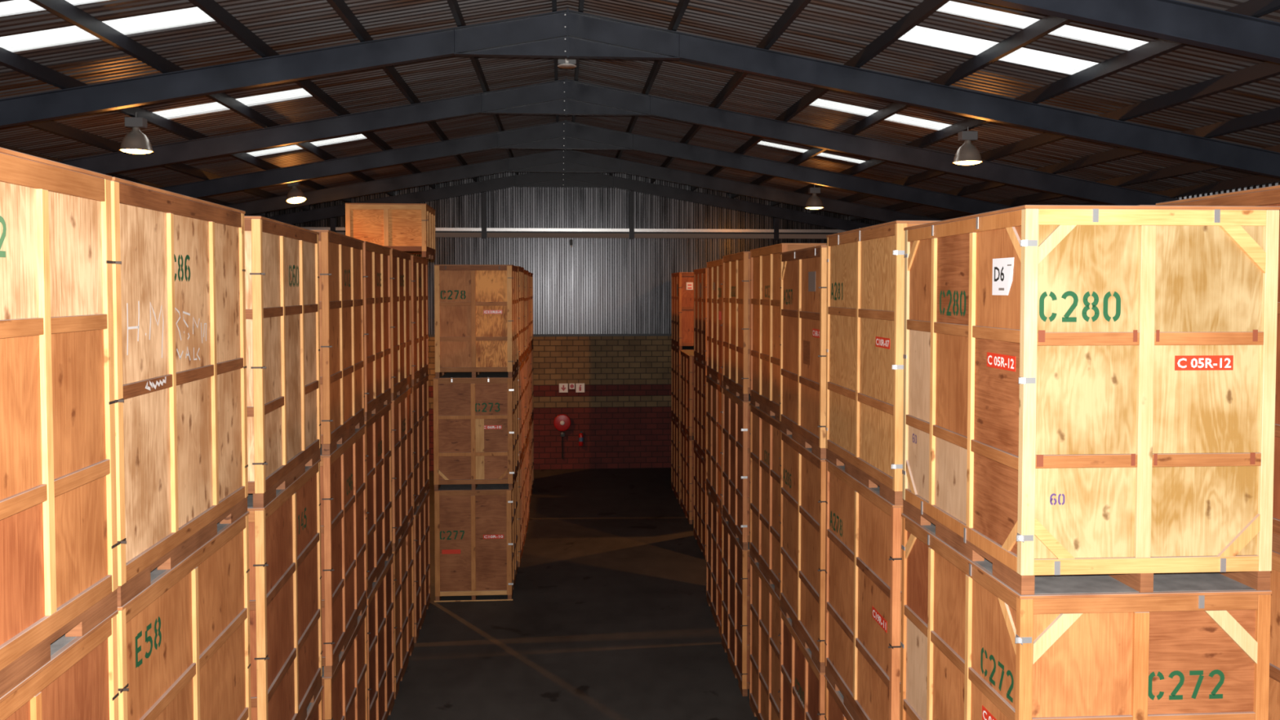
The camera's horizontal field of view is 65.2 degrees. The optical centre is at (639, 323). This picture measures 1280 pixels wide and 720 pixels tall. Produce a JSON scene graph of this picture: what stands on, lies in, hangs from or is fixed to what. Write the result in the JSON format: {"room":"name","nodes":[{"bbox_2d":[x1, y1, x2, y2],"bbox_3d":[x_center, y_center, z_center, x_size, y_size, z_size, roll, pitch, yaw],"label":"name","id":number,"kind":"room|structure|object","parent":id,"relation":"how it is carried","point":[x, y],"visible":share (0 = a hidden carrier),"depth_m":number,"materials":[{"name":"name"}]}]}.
{"room":"warehouse","nodes":[
{"label":"warehouse","id":0,"kind":"room"},
{"bbox_2d":[249,171,884,471],"bbox_3d":[-2.762,-0.254,35.425,26.700,10.880,0.240,0,2,-4],"label":"wall","id":1,"kind":"structure","parent":0,"point":[602,307],"depth_m":35.47,"materials":[{"name":"grey metal"}]},
{"bbox_2d":[335,226,481,237],"bbox_3d":[-8.011,-3.157,34.719,4.980,0.332,0.130,0,2,-4],"label":"beam","id":2,"kind":"structure","parent":1,"relation":"attached to","point":[439,232],"depth_m":34.79,"materials":[{"name":"white"}]},
{"bbox_2d":[486,227,629,238],"bbox_3d":[-2.867,-3.171,35.120,4.980,0.332,0.130,0,2,-4],"label":"beam","id":3,"kind":"structure","parent":1,"relation":"attached to","point":[491,232],"depth_m":35.08,"materials":[{"name":"white"}]},
{"bbox_2d":[553,413,570,458],"bbox_3d":[-2.748,4.011,35.384,0.600,1.600,0.173,0,2,-4],"label":"hose reel","id":4,"kind":"object","parent":1,"relation":"attached to","point":[562,422],"visible":1,"depth_m":35.30,"materials":[{"name":"red paint"}]},
{"bbox_2d":[634,228,773,238],"bbox_3d":[2.283,-3.185,35.522,4.990,0.332,0.130,0,2,-4],"label":"beam","id":5,"kind":"structure","parent":1,"relation":"attached to","point":[638,233],"depth_m":35.47,"materials":[{"name":"white"}]},
{"bbox_2d":[386,467,757,719],"bbox_3d":[-1.113,6.013,14.483,26.900,0.200,43.220,0,2,-4],"label":"floor","id":6,"kind":"structure","parent":0,"point":[608,616],"depth_m":18.94,"materials":[{"name":"concrete"}]},
{"bbox_2d":[305,685,323,719],"bbox_3d":[-3.852,4.930,9.069,1.531,2.340,2.313,0,2,-7],"label":"crate","id":7,"kind":"object","parent":6,"relation":"on","point":[314,710],"visible":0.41,"depth_m":10.04,"materials":[{"name":"red wood"}]},
{"bbox_2d":[247,458,322,719],"bbox_3d":[-3.846,2.591,8.985,1.531,2.340,2.313,0,2,-7],"label":"crate","id":8,"kind":"object","parent":7,"relation":"on","point":[285,572],"visible":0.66,"depth_m":8.79,"materials":[{"name":"brown wood"}]},
{"bbox_2d":[244,215,320,507],"bbox_3d":[-3.835,0.273,8.896,1.531,2.300,2.333,0,2,-7],"label":"crate","id":9,"kind":"object","parent":8,"relation":"on","point":[282,334],"visible":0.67,"depth_m":8.56,"materials":[{"name":"beige wood"}]},
{"bbox_2d":[321,604,368,719],"bbox_3d":[-4.107,4.841,11.628,1.531,2.340,2.432,0,2,-6],"label":"crate","id":10,"kind":"object","parent":6,"relation":"on","point":[345,693],"visible":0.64,"depth_m":11.83,"materials":[{"name":"brown wood"}]},
{"bbox_2d":[320,424,367,676],"bbox_3d":[-4.098,2.503,11.544,1.531,2.340,2.433,0,2,-7],"label":"crate","id":11,"kind":"object","parent":10,"relation":"on","point":[343,489],"visible":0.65,"depth_m":11.20,"materials":[{"name":"brown wood"}]},
{"bbox_2d":[309,229,364,454],"bbox_3d":[-4.100,0.164,11.460,1.531,2.340,2.434,0,2,-7],"label":"crate","id":12,"kind":"object","parent":11,"relation":"on","point":[341,299],"visible":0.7,"depth_m":11.12,"materials":[{"name":"beige wood"}]},
{"bbox_2d":[366,553,395,719],"bbox_3d":[-4.413,4.750,14.218,1.531,2.343,2.281,0,2,-6],"label":"crate","id":13,"kind":"object","parent":6,"relation":"on","point":[380,600],"visible":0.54,"depth_m":14.40,"materials":[{"name":"red wood"}]},
{"bbox_2d":[364,401,392,598],"bbox_3d":[-4.423,2.408,14.134,1.531,2.343,2.282,0,2,-6],"label":"crate","id":14,"kind":"object","parent":13,"relation":"on","point":[379,426],"visible":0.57,"depth_m":14.17,"materials":[{"name":"red wood"}]},
{"bbox_2d":[363,240,391,420],"bbox_3d":[-4.414,0.066,14.050,1.531,2.343,2.282,0,2,-6],"label":"crate","id":15,"kind":"object","parent":14,"relation":"on","point":[376,258],"visible":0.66,"depth_m":14.07,"materials":[{"name":"brown wood"}]},
{"bbox_2d":[391,517,414,699],"bbox_3d":[-4.655,4.667,16.634,1.531,2.343,2.322,0,2,-6],"label":"crate","id":16,"kind":"object","parent":6,"relation":"on","point":[403,557],"visible":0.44,"depth_m":16.74,"materials":[{"name":"beige wood"}]},
{"bbox_2d":[391,386,413,550],"bbox_3d":[-4.650,2.325,16.552,1.531,2.343,2.322,0,2,-6],"label":"crate","id":17,"kind":"object","parent":16,"relation":"on","point":[402,407],"visible":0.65,"depth_m":16.49,"materials":[{"name":"brown wood"}]},
{"bbox_2d":[390,248,412,399],"bbox_3d":[-4.656,-0.017,16.468,1.531,2.343,2.322,0,2,-6],"label":"crate","id":18,"kind":"object","parent":17,"relation":"on","point":[400,261],"visible":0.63,"depth_m":16.47,"materials":[{"name":"red wood"}]},
{"bbox_2d":[413,488,430,643],"bbox_3d":[-4.894,4.583,19.139,1.531,2.337,2.382,0,2,-6],"label":"crate","id":19,"kind":"object","parent":6,"relation":"on","point":[421,517],"visible":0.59,"depth_m":19.16,"materials":[{"name":"red wood"}]},
{"bbox_2d":[411,374,429,515],"bbox_3d":[-4.909,2.248,19.064,1.531,2.337,2.381,0,2,-5],"label":"crate","id":20,"kind":"object","parent":19,"relation":"on","point":[420,389],"visible":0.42,"depth_m":19.17,"materials":[{"name":"red wood"}]},
{"bbox_2d":[410,255,428,385],"bbox_3d":[-4.901,-0.087,18.977,1.531,2.337,2.382,0,2,-6],"label":"crate","id":21,"kind":"object","parent":20,"relation":"on","point":[420,340],"visible":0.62,"depth_m":18.98,"materials":[{"name":"red wood"}]},
{"bbox_2d":[345,203,435,259],"bbox_3d":[-4.877,-1.793,19.754,1.531,1.020,1.631,0,2,-5],"label":"crate","id":22,"kind":"object","parent":21,"relation":"on","point":[409,228],"visible":0.77,"depth_m":19.00,"materials":[{"name":"brown wood"}]},
{"bbox_2d":[434,472,518,601],"bbox_3d":[-3.486,4.516,21.626,1.611,2.300,2.331,0,2,-4],"label":"crate","id":23,"kind":"object","parent":6,"relation":"on","point":[476,531],"visible":0.97,"depth_m":20.52,"materials":[{"name":"brown wood"}]},
{"bbox_2d":[433,368,519,490],"bbox_3d":[-3.466,2.217,21.548,1.631,2.300,2.331,0,2,-4],"label":"crate","id":24,"kind":"object","parent":23,"relation":"on","point":[476,442],"visible":0.99,"depth_m":20.44,"materials":[{"name":"brown wood"}]},
{"bbox_2d":[434,264,518,377],"bbox_3d":[-3.446,-0.082,21.470,1.591,2.300,2.331,0,2,-4],"label":"crate","id":25,"kind":"object","parent":24,"relation":"on","point":[476,306],"visible":1,"depth_m":20.36,"materials":[{"name":"beige wood"}]},
{"bbox_2d":[517,451,524,566],"bbox_3d":[-3.573,4.425,24.107,1.531,2.310,2.331,0,2,-4],"label":"crate","id":26,"kind":"object","parent":6,"relation":"on","point":[521,473],"visible":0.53,"depth_m":23.76,"materials":[{"name":"red wood"}]},
{"bbox_2d":[518,360,524,466],"bbox_3d":[-3.570,2.116,24.025,1.531,2.310,2.331,0,2,-4],"label":"crate","id":27,"kind":"object","parent":26,"relation":"on","point":[521,371],"visible":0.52,"depth_m":23.71,"materials":[{"name":"beige wood"}]},
{"bbox_2d":[516,266,524,366],"bbox_3d":[-3.576,-0.192,23.948,1.531,2.310,2.331,0,2,-4],"label":"crate","id":28,"kind":"object","parent":27,"relation":"on","point":[521,270],"visible":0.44,"depth_m":24.29,"materials":[{"name":"brown wood"}]},
{"bbox_2d":[524,436,529,540],"bbox_3d":[-3.730,4.345,26.572,1.531,2.300,2.381,0,2,-4],"label":"crate","id":29,"kind":"object","parent":6,"relation":"on","point":[526,451],"visible":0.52,"depth_m":26.75,"materials":[{"name":"brown wood"}]},
{"bbox_2d":[524,354,528,450],"bbox_3d":[-3.728,2.046,26.492,1.531,2.300,2.381,0,2,-4],"label":"crate","id":30,"kind":"object","parent":29,"relation":"on","point":[526,359],"visible":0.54,"depth_m":26.52,"materials":[{"name":"red wood"}]},
{"bbox_2d":[524,269,528,359],"bbox_3d":[-3.739,-0.253,26.418,1.531,2.300,2.381,0,2,-4],"label":"crate","id":31,"kind":"object","parent":30,"relation":"on","point":[526,272],"visible":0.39,"depth_m":26.82,"materials":[{"name":"red wood"}]},
{"bbox_2d":[528,426,530,506],"bbox_3d":[-3.953,4.261,28.989,1.531,2.300,2.231,0,2,-4],"label":"crate","id":32,"kind":"object","parent":6,"relation":"on","point":[530,426],"visible":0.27,"depth_m":29.65,"materials":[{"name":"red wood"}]},
{"bbox_2d":[528,349,530,428],"bbox_3d":[-3.951,1.963,28.909,1.531,2.300,2.231,0,2,-4],"label":"crate","id":33,"kind":"object","parent":32,"relation":"on","point":[530,349],"visible":0.18,"depth_m":29.40,"materials":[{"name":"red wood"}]},
{"bbox_2d":[528,271,530,350],"bbox_3d":[-3.958,-0.336,28.833,1.531,2.300,2.231,0,2,-3],"label":"crate","id":34,"kind":"object","parent":33,"relation":"on","point":[529,273],"visible":0.15,"depth_m":29.93,"materials":[{"name":"beige wood"}]},
{"bbox_2d":[530,416,533,495],"bbox_3d":[-4.115,4.183,31.260,1.531,2.300,2.181,0,2,-3],"label":"crate","id":35,"kind":"object","parent":6,"relation":"on","point":[532,420],"visible":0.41,"depth_m":31.68,"materials":[{"name":"beige wood"}]},
{"bbox_2d":[530,345,533,423],"bbox_3d":[-4.105,1.884,31.175,1.531,2.300,2.181,0,2,-4],"label":"crate","id":36,"kind":"object","parent":35,"relation":"on","point":[531,348],"visible":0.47,"depth_m":31.55,"materials":[{"name":"brown wood"}]},
{"bbox_2d":[529,272,533,347],"bbox_3d":[-4.102,-0.414,31.094,1.531,2.300,2.181,0,2,-4],"label":"crate","id":37,"kind":"object","parent":36,"relation":"on","point":[531,273],"visible":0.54,"depth_m":31.46,"materials":[{"name":"red wood"}]},
{"bbox_2d":[266,172,873,231],"bbox_3d":[-2.739,-0.143,35.128,26.260,10.680,0.172,0,2,-4],"label":"roof beam","id":38,"kind":"structure","parent":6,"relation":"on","point":[551,180],"depth_m":35.01,"materials":[{"name":"grey metal"}]},
{"bbox_2d":[481,192,486,238],"bbox_3d":[-5.437,-3.758,34.875,0.160,1.602,0.162,0,2,-4],"label":"post","id":39,"kind":"object","parent":38,"relation":"attached to","point":[483,194],"visible":1,"depth_m":34.80,"materials":[{"name":"metal"}]},
{"bbox_2d":[629,191,634,239],"bbox_3d":[-0.293,-3.811,35.275,0.160,1.680,0.162,0,2,-4],"label":"post","id":40,"kind":"object","parent":38,"relation":"attached to","point":[631,193],"visible":1,"depth_m":35.19,"materials":[{"name":"metal"}]},
{"bbox_2d":[773,217,778,239],"bbox_3d":[4.862,-3.365,35.693,0.160,0.760,0.162,0,2,-4],"label":"post","id":41,"kind":"object","parent":38,"relation":"attached to","point":[775,220],"visible":1,"depth_m":35.61,"materials":[{"name":"metal"}]},
{"bbox_2d":[778,229,844,239],"bbox_3d":[7.487,-3.199,35.927,5.090,0.332,0.130,0,2,-4],"label":"beam","id":42,"kind":"structure","parent":41,"relation":"attached to","point":[783,233],"depth_m":35.77,"materials":[{"name":"white"}]},
{"bbox_2d":[226,149,942,222],"bbox_3d":[-2.383,0.014,30.575,26.260,10.680,0.172,0,2,-4],"label":"roof beam","id":43,"kind":"structure","parent":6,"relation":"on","point":[564,161],"depth_m":30.41,"materials":[{"name":"grey metal"}]},
{"bbox_2d":[158,120,1015,214],"bbox_3d":[-1.991,0.188,25.543,26.260,10.680,0.172,0,2,-4],"label":"roof beam","id":44,"kind":"structure","parent":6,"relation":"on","point":[565,135],"depth_m":25.39,"materials":[{"name":"grey metal"}]},
{"bbox_2d":[0,47,351,203],"bbox_3d":[-8.377,-3.506,13.507,0.065,0.197,42.420,0,2,-4],"label":"roof purlin","id":45,"kind":"structure","parent":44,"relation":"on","point":[8,59],"depth_m":16.98,"materials":[{"name":"grey metal"}]},
{"bbox_2d":[119,111,153,154],"bbox_3d":[-8.625,-3.264,17.119,0.534,0.712,0.534,0,2,-4],"label":"lamp","id":46,"kind":"object","parent":45,"relation":"hanging from","point":[135,142],"visible":1,"depth_m":17.01,"materials":[{"name":"silver metal"}]},
{"bbox_2d":[286,181,306,204],"bbox_3d":[-9.431,-3.659,27.440,0.529,0.721,0.520,-1,2,-15],"label":"lamp","id":47,"kind":"object","parent":45,"relation":"hanging from","point":[295,196],"visible":0.96,"depth_m":27.36,"materials":[{"name":"silver metal"}]},
{"bbox_2d":[28,0,393,195],"bbox_3d":[-6.941,-3.766,13.610,0.065,0.197,42.420,0,2,-4],"label":"roof purlin","id":48,"kind":"structure","parent":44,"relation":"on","point":[63,9],"depth_m":13.86,"materials":[{"name":"grey metal"}]},
{"bbox_2d":[188,0,435,189],"bbox_3d":[-5.506,-4.026,13.713,0.065,0.197,42.420,0,2,-4],"label":"roof purlin","id":49,"kind":"structure","parent":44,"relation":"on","point":[211,8],"depth_m":14.66,"materials":[{"name":"grey metal"}]},
{"bbox_2d":[551,0,559,150],"bbox_3d":[-1.209,-4.805,14.021,0.065,0.197,42.420,0,2,-4],"label":"roof purlin","id":50,"kind":"structure","parent":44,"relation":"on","point":[553,2],"depth_m":18.86,"materials":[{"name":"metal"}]},
{"bbox_2d":[557,57,576,68],"bbox_3d":[-1.285,-4.711,17.614,0.351,0.380,0.351,2,3,41],"label":"pendant lamp","id":51,"kind":"object","parent":50,"relation":"hanging from","point":[563,63],"visible":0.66,"depth_m":17.63,"materials":[{"name":"white"}]},
{"bbox_2d":[690,0,950,191],"bbox_3d":[3.492,-4.051,14.414,0.065,0.197,42.420,0,2,-4],"label":"roof purlin","id":52,"kind":"structure","parent":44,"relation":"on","point":[926,8],"depth_m":14.85,"materials":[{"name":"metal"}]},
{"bbox_2d":[730,15,1072,198],"bbox_3d":[4.928,-3.798,14.535,0.065,0.197,42.420,0,2,-4],"label":"roof purlin","id":53,"kind":"structure","parent":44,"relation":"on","point":[1042,27],"depth_m":14.74,"materials":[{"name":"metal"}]},
{"bbox_2d":[1076,174,1279,205],"bbox_3d":[11.936,-2.567,15.125,0.065,0.197,42.420,0,2,-4],"label":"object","id":54,"kind":"structure","parent":44,"relation":"attached to","point":[1258,180],"depth_m":20.03,"materials":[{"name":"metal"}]},
{"bbox_2d":[57,77,1178,205],"bbox_3d":[-1.598,0.362,20.512,26.260,10.680,0.172,0,2,-4],"label":"roof beam","id":55,"kind":"structure","parent":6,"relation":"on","point":[566,96],"depth_m":20.38,"materials":[{"name":"grey metal"}]},
{"bbox_2d":[0,8,1279,178],"bbox_3d":[-1.205,0.536,15.480,26.260,10.680,0.172,0,2,-4],"label":"roof beam","id":56,"kind":"structure","parent":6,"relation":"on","point":[566,33],"depth_m":15.35,"materials":[{"name":"grey metal"}]},
{"bbox_2d":[0,0,1279,63],"bbox_3d":[-0.813,0.710,10.448,26.260,10.680,0.172,0,2,-4],"label":"roof beam","id":57,"kind":"structure","parent":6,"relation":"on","point":[1174,20],"depth_m":10.82,"materials":[{"name":"grey metal"}]},
{"bbox_2d":[671,417,680,503],"bbox_3d":[1.819,4.193,30.973,1.531,2.300,2.431,0,2,-4],"label":"crate","id":58,"kind":"object","parent":6,"relation":"on","point":[675,428],"visible":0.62,"depth_m":31.06,"materials":[{"name":"brown wood"}]},
{"bbox_2d":[671,345,693,426],"bbox_3d":[1.819,1.894,30.894,1.531,2.300,2.431,0,2,-4],"label":"crate","id":59,"kind":"object","parent":58,"relation":"on","point":[675,353],"visible":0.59,"depth_m":30.90,"materials":[{"name":"brown wood"}]},
{"bbox_2d":[671,271,693,350],"bbox_3d":[1.819,-0.405,30.814,1.531,2.300,2.431,0,2,-4],"label":"crate","id":60,"kind":"object","parent":59,"relation":"on","point":[682,282],"visible":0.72,"depth_m":29.64,"materials":[{"name":"brown wood"}]},
{"bbox_2d":[680,428,693,524],"bbox_3d":[1.999,4.281,28.406,1.531,2.300,2.381,0,2,-4],"label":"crate","id":61,"kind":"object","parent":6,"relation":"on","point":[686,450],"visible":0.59,"depth_m":27.93,"materials":[{"name":"brown wood"}]},
{"bbox_2d":[680,350,693,439],"bbox_3d":[1.999,1.983,28.326,1.531,2.300,2.381,0,2,-4],"label":"crate","id":62,"kind":"object","parent":61,"relation":"on","point":[686,357],"visible":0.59,"depth_m":27.87,"materials":[{"name":"brown wood"}]},
{"bbox_2d":[693,447,706,559],"bbox_3d":[2.199,4.406,24.813,1.531,2.300,2.381,0,2,-4],"label":"crate","id":63,"kind":"object","parent":6,"relation":"on","point":[700,465],"visible":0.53,"depth_m":24.80,"materials":[{"name":"brown wood"}]},
{"bbox_2d":[693,359,706,462],"bbox_3d":[2.199,2.107,24.733,1.531,2.300,2.381,0,2,-4],"label":"crate","id":64,"kind":"object","parent":63,"relation":"on","point":[700,369],"visible":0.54,"depth_m":24.74,"materials":[{"name":"brown wood"}]},
{"bbox_2d":[693,267,706,365],"bbox_3d":[2.199,-0.192,24.654,1.531,2.300,2.381,0,2,-4],"label":"crate","id":65,"kind":"object","parent":64,"relation":"on","point":[700,274],"visible":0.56,"depth_m":24.58,"materials":[{"name":"brown wood"}]},
{"bbox_2d":[706,488,722,637],"bbox_3d":[2.164,4.583,19.428,1.531,2.317,2.402,0,2,-3],"label":"crate","id":66,"kind":"object","parent":6,"relation":"on","point":[713,515],"visible":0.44,"depth_m":19.48,"materials":[{"name":"red wood"}]},
{"bbox_2d":[705,375,722,514],"bbox_3d":[2.151,2.268,19.349,1.531,2.317,2.402,0,2,-3],"label":"crate","id":67,"kind":"object","parent":66,"relation":"on","point":[713,389],"visible":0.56,"depth_m":19.33,"materials":[{"name":"beige wood"}]},
{"bbox_2d":[706,258,723,386],"bbox_3d":[2.160,-0.047,19.268,1.531,2.317,2.402,0,2,-3],"label":"crate","id":68,"kind":"object","parent":67,"relation":"on","point":[714,268],"visible":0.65,"depth_m":19.26,"materials":[{"name":"brown wood"}]},
{"bbox_2d":[720,515,749,696],"bbox_3d":[2.273,4.665,16.885,1.531,2.330,2.361,0,2,-3],"label":"crate","id":69,"kind":"object","parent":6,"relation":"on","point":[735,624],"visible":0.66,"depth_m":16.41,"materials":[{"name":"red wood"}]},
{"bbox_2d":[721,386,750,549],"bbox_3d":[2.276,2.336,16.803,1.531,2.330,2.362,0,2,-3],"label":"crate","id":70,"kind":"object","parent":69,"relation":"on","point":[735,411],"visible":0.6,"depth_m":16.37,"materials":[{"name":"brown wood"}]},
{"bbox_2d":[722,251,750,400],"bbox_3d":[2.277,0.007,16.722,1.531,2.330,2.362,0,2,-3],"label":"crate","id":71,"kind":"object","parent":70,"relation":"on","point":[736,266],"visible":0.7,"depth_m":16.30,"materials":[{"name":"beige wood"}]},
{"bbox_2d":[748,555,780,719],"bbox_3d":[2.494,4.753,14.278,1.531,2.333,2.291,0,2,-4],"label":"crate","id":72,"kind":"object","parent":6,"relation":"on","point":[764,602],"visible":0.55,"depth_m":14.37,"materials":[{"name":"beige wood"}]},
{"bbox_2d":[749,403,780,597],"bbox_3d":[2.492,2.421,14.200,1.531,2.333,2.291,0,2,-4],"label":"crate","id":73,"kind":"object","parent":72,"relation":"on","point":[764,428],"visible":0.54,"depth_m":14.17,"materials":[{"name":"beige wood"}]},
{"bbox_2d":[750,243,826,422],"bbox_3d":[2.490,0.089,14.117,1.531,2.333,2.291,0,2,-4],"label":"crate","id":74,"kind":"object","parent":73,"relation":"on","point":[765,262],"visible":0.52,"depth_m":14.07,"materials":[{"name":"beige wood"}]},
{"bbox_2d":[779,607,825,719],"bbox_3d":[2.607,4.853,11.881,1.531,2.300,2.232,0,2,-3],"label":"crate","id":75,"kind":"object","parent":6,"relation":"on","point":[802,685],"visible":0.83,"depth_m":11.98,"materials":[{"name":"red wood"}]},
{"bbox_2d":[779,430,826,672],"bbox_3d":[2.597,2.554,11.791,1.531,2.300,2.252,0,2,-3],"label":"crate","id":76,"kind":"object","parent":75,"relation":"on","point":[802,473],"visible":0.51,"depth_m":11.54,"materials":[{"name":"beige wood"}]},
{"bbox_2d":[779,244,826,458],"bbox_3d":[2.589,0.270,11.723,1.531,2.270,2.232,0,2,-3],"label":"crate","id":77,"kind":"object","parent":76,"relation":"on","point":[803,272],"visible":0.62,"depth_m":11.48,"materials":[{"name":"beige wood"}]},
{"bbox_2d":[824,674,853,719],"bbox_3d":[2.772,4.927,9.576,1.531,2.310,2.301,0,2,-3],"label":"crate","id":78,"kind":"object","parent":6,"relation":"on","point":[835,708],"visible":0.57,"depth_m":10.31,"materials":[{"name":"brown wood"}]},
{"bbox_2d":[824,458,902,719],"bbox_3d":[2.765,2.619,9.488,1.531,2.310,2.281,0,2,-4],"label":"crate","id":79,"kind":"object","parent":78,"relation":"on","point":[864,529],"visible":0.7,"depth_m":9.23,"materials":[{"name":"beige wood"}]},
{"bbox_2d":[825,220,941,505],"bbox_3d":[2.763,0.291,9.394,1.531,2.350,2.311,0,2,-4],"label":"crate","id":80,"kind":"object","parent":79,"relation":"on","point":[865,318],"visible":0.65,"depth_m":9.09,"materials":[{"name":"brown wood"}]},
{"bbox_3d":[2.936,5.016,7.148,1.561,2.300,2.191,0,2,-3],"label":"crate","id":81,"kind":"object","parent":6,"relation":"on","visible":0},
{"bbox_2d":[900,513,1271,719],"bbox_3d":[2.941,2.718,7.065,1.576,2.300,2.201,0,2,-4],"label":"crate","id":82,"kind":"object","parent":81,"relation":"on","point":[1197,646],"visible":0.94,"depth_m":6.02,"materials":[{"name":"beige wood"}]},
{"bbox_2d":[902,204,1279,595],"bbox_3d":[2.941,0.419,6.986,1.576,2.300,2.201,0,2,-4],"label":"crate","id":83,"kind":"object","parent":82,"relation":"on","point":[1088,389],"visible":1,"depth_m":5.95,"materials":[{"name":"beige wood"}]},
{"bbox_3d":[4.814,4.999,6.793,1.531,2.358,2.431,0,2,-4],"label":"crate","id":84,"kind":"object","parent":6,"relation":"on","visible":0},
{"bbox_2d":[1268,550,1279,719],"bbox_3d":[4.814,2.643,6.712,1.531,2.358,2.431,0,2,-4],"label":"crate","id":85,"kind":"object","parent":84,"relation":"on","point":[1274,655],"visible":0.02,"depth_m":6.48,"materials":[{"name":"beige wood"}]},
{"bbox_2d":[1155,185,1279,553],"bbox_3d":[4.814,0.286,6.630,1.531,2.358,2.431,0,2,-4],"label":"crate","id":86,"kind":"object","parent":85,"relation":"on","point":[1269,196],"visible":0.08,"depth_m":6.48,"materials":[{"name":"red wood"}]},
{"bbox_3d":[-3.446,5.096,4.246,1.531,2.340,2.426,0,2,-5],"label":"crate","id":87,"kind":"object","parent":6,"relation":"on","visible":0},
{"bbox_2d":[0,609,119,719],"bbox_3d":[-3.441,2.758,4.162,1.531,2.340,2.426,0,2,-5],"label":"crate","id":88,"kind":"object","parent":87,"relation":"on","point":[79,681],"visible":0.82,"depth_m":4.95,"materials":[{"name":"brown wood"}]},
{"bbox_2d":[0,146,118,697],"bbox_3d":[-3.428,0.424,4.081,1.531,2.330,2.426,0,2,-6],"label":"crate","id":89,"kind":"object","parent":88,"relation":"on","point":[59,544],"visible":1,"depth_m":4.70,"materials":[{"name":"beige wood"}]},
{"bbox_3d":[-3.679,5.013,6.658,1.531,2.340,2.381,0,2,-5],"label":"crate","id":90,"kind":"object","parent":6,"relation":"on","visible":0},
{"bbox_2d":[116,511,251,719],"bbox_3d":[-3.669,2.674,6.578,1.531,2.340,2.381,0,2,-5],"label":"crate","id":91,"kind":"object","parent":90,"relation":"on","point":[184,651],"visible":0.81,"depth_m":6.61,"materials":[{"name":"beige wood"}]},
{"bbox_2d":[110,177,248,607],"bbox_3d":[-3.663,0.341,6.484,1.531,2.330,2.402,0,2,-6],"label":"crate","id":92,"kind":"object","parent":91,"relation":"on","point":[179,291],"visible":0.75,"depth_m":6.24,"materials":[{"name":"beige wood"}]},
{"bbox_2d":[0,0,1279,222],"bbox_3d":[-1.017,-3.781,14.202,26.600,2.412,42.720,0,2,-4],"label":"ceiling","id":93,"kind":"structure","parent":0,"point":[833,31],"depth_m":16.49,"materials":[{"name":"metal"}]},
{"bbox_2d":[0,143,266,217],"bbox_3d":[-11.248,-2.986,13.301,0.065,0.197,42.420,0,2,-4],"label":"roof purlin","id":94,"kind":"structure","parent":93,"relation":"attached to","point":[205,198],"depth_m":23.55,"materials":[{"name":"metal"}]},
{"bbox_2d":[23,120,309,210],"bbox_3d":[-9.813,-3.246,13.404,0.065,0.197,42.420,0,2,-4],"label":"roof purlin","id":95,"kind":"structure","parent":93,"relation":"attached to","point":[50,126],"depth_m":19.08,"materials":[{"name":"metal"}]},
{"bbox_2d":[326,0,477,182],"bbox_3d":[-4.070,-4.286,13.816,0.065,0.197,42.420,0,2,-4],"label":"roof purlin","id":96,"kind":"structure","parent":93,"relation":"attached to","point":[340,6],"depth_m":17.14,"materials":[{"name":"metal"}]},
{"bbox_2d":[447,0,518,174],"bbox_3d":[-2.634,-4.546,13.919,0.065,0.197,42.420,0,2,-4],"label":"roof purlin","id":97,"kind":"structure","parent":93,"relation":"attached to","point":[453,4],"depth_m":18.04,"materials":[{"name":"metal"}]},
{"bbox_2d":[571,0,584,150],"bbox_3d":[-0.805,-4.806,14.053,0.065,0.197,42.420,0,2,-4],"label":"roof purlin","id":98,"kind":"structure","parent":93,"relation":"attached to","point":[580,9],"depth_m":18.85,"materials":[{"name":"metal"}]},
{"bbox_2d":[609,0,689,175],"bbox_3d":[0.621,-4.555,14.173,0.065,0.197,42.420,0,2,-4],"label":"roof purlin","id":99,"kind":"structure","parent":93,"relation":"attached to","point":[682,6],"depth_m":18.08,"materials":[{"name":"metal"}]},
{"bbox_2d":[650,0,810,183],"bbox_3d":[2.056,-4.303,14.293,0.065,0.197,42.420,0,2,-4],"label":"roof purlin","id":100,"kind":"structure","parent":93,"relation":"attached to","point":[795,8],"depth_m":15.56,"materials":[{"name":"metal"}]},
{"bbox_2d":[804,184,823,209],"bbox_3d":[4.929,-3.579,28.262,0.534,0.712,0.534,0,2,-4],"label":"lamp","id":101,"kind":"object","parent":93,"relation":"hanging from","point":[814,202],"visible":0.99,"depth_m":28.14,"materials":[{"name":"silver metal"}]},
{"bbox_2d":[770,0,1279,205],"bbox_3d":[6.363,-3.546,14.656,0.065,0.197,42.420,0,2,-4],"label":"roof purlin","id":102,"kind":"structure","parent":93,"relation":"attached to","point":[1255,8],"depth_m":14.26,"materials":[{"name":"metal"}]},
{"bbox_2d":[952,126,982,164],"bbox_3d":[6.038,-3.279,18.423,0.534,0.712,0.534,0,2,-4],"label":"lamp","id":103,"kind":"object","parent":102,"relation":"hanging from","point":[967,153],"visible":1,"depth_m":18.31,"materials":[{"name":"silver metal"}]},
{"bbox_2d":[810,61,1279,213],"bbox_3d":[7.799,-3.294,14.777,0.065,0.197,42.420,0,2,-4],"label":"roof purlin","id":104,"kind":"structure","parent":93,"relation":"attached to","point":[1266,69],"depth_m":15.11,"materials":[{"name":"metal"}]},
{"bbox_2d":[849,106,1279,221],"bbox_3d":[9.235,-3.041,14.897,0.065,0.197,42.420,0,2,-4],"label":"roof purlin","id":105,"kind":"structure","parent":93,"relation":"attached to","point":[1270,116],"depth_m":18.70,"materials":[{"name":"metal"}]},
{"bbox_2d":[924,144,1279,219],"bbox_3d":[10.670,-2.789,15.018,0.065,0.197,42.420,0,2,-4],"label":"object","id":106,"kind":"structure","parent":93,"relation":"attached to","point":[1192,167],"depth_m":20.72,"materials":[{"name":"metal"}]},
{"bbox_2d":[1175,182,1279,199],"bbox_3d":[12.105,1.605,15.262,0.200,8.557,42.420,0,2,-4],"label":"wall","id":107,"kind":"structure","parent":0,"point":[1275,184],"depth_m":19.84,"materials":[{"name":"metal"}]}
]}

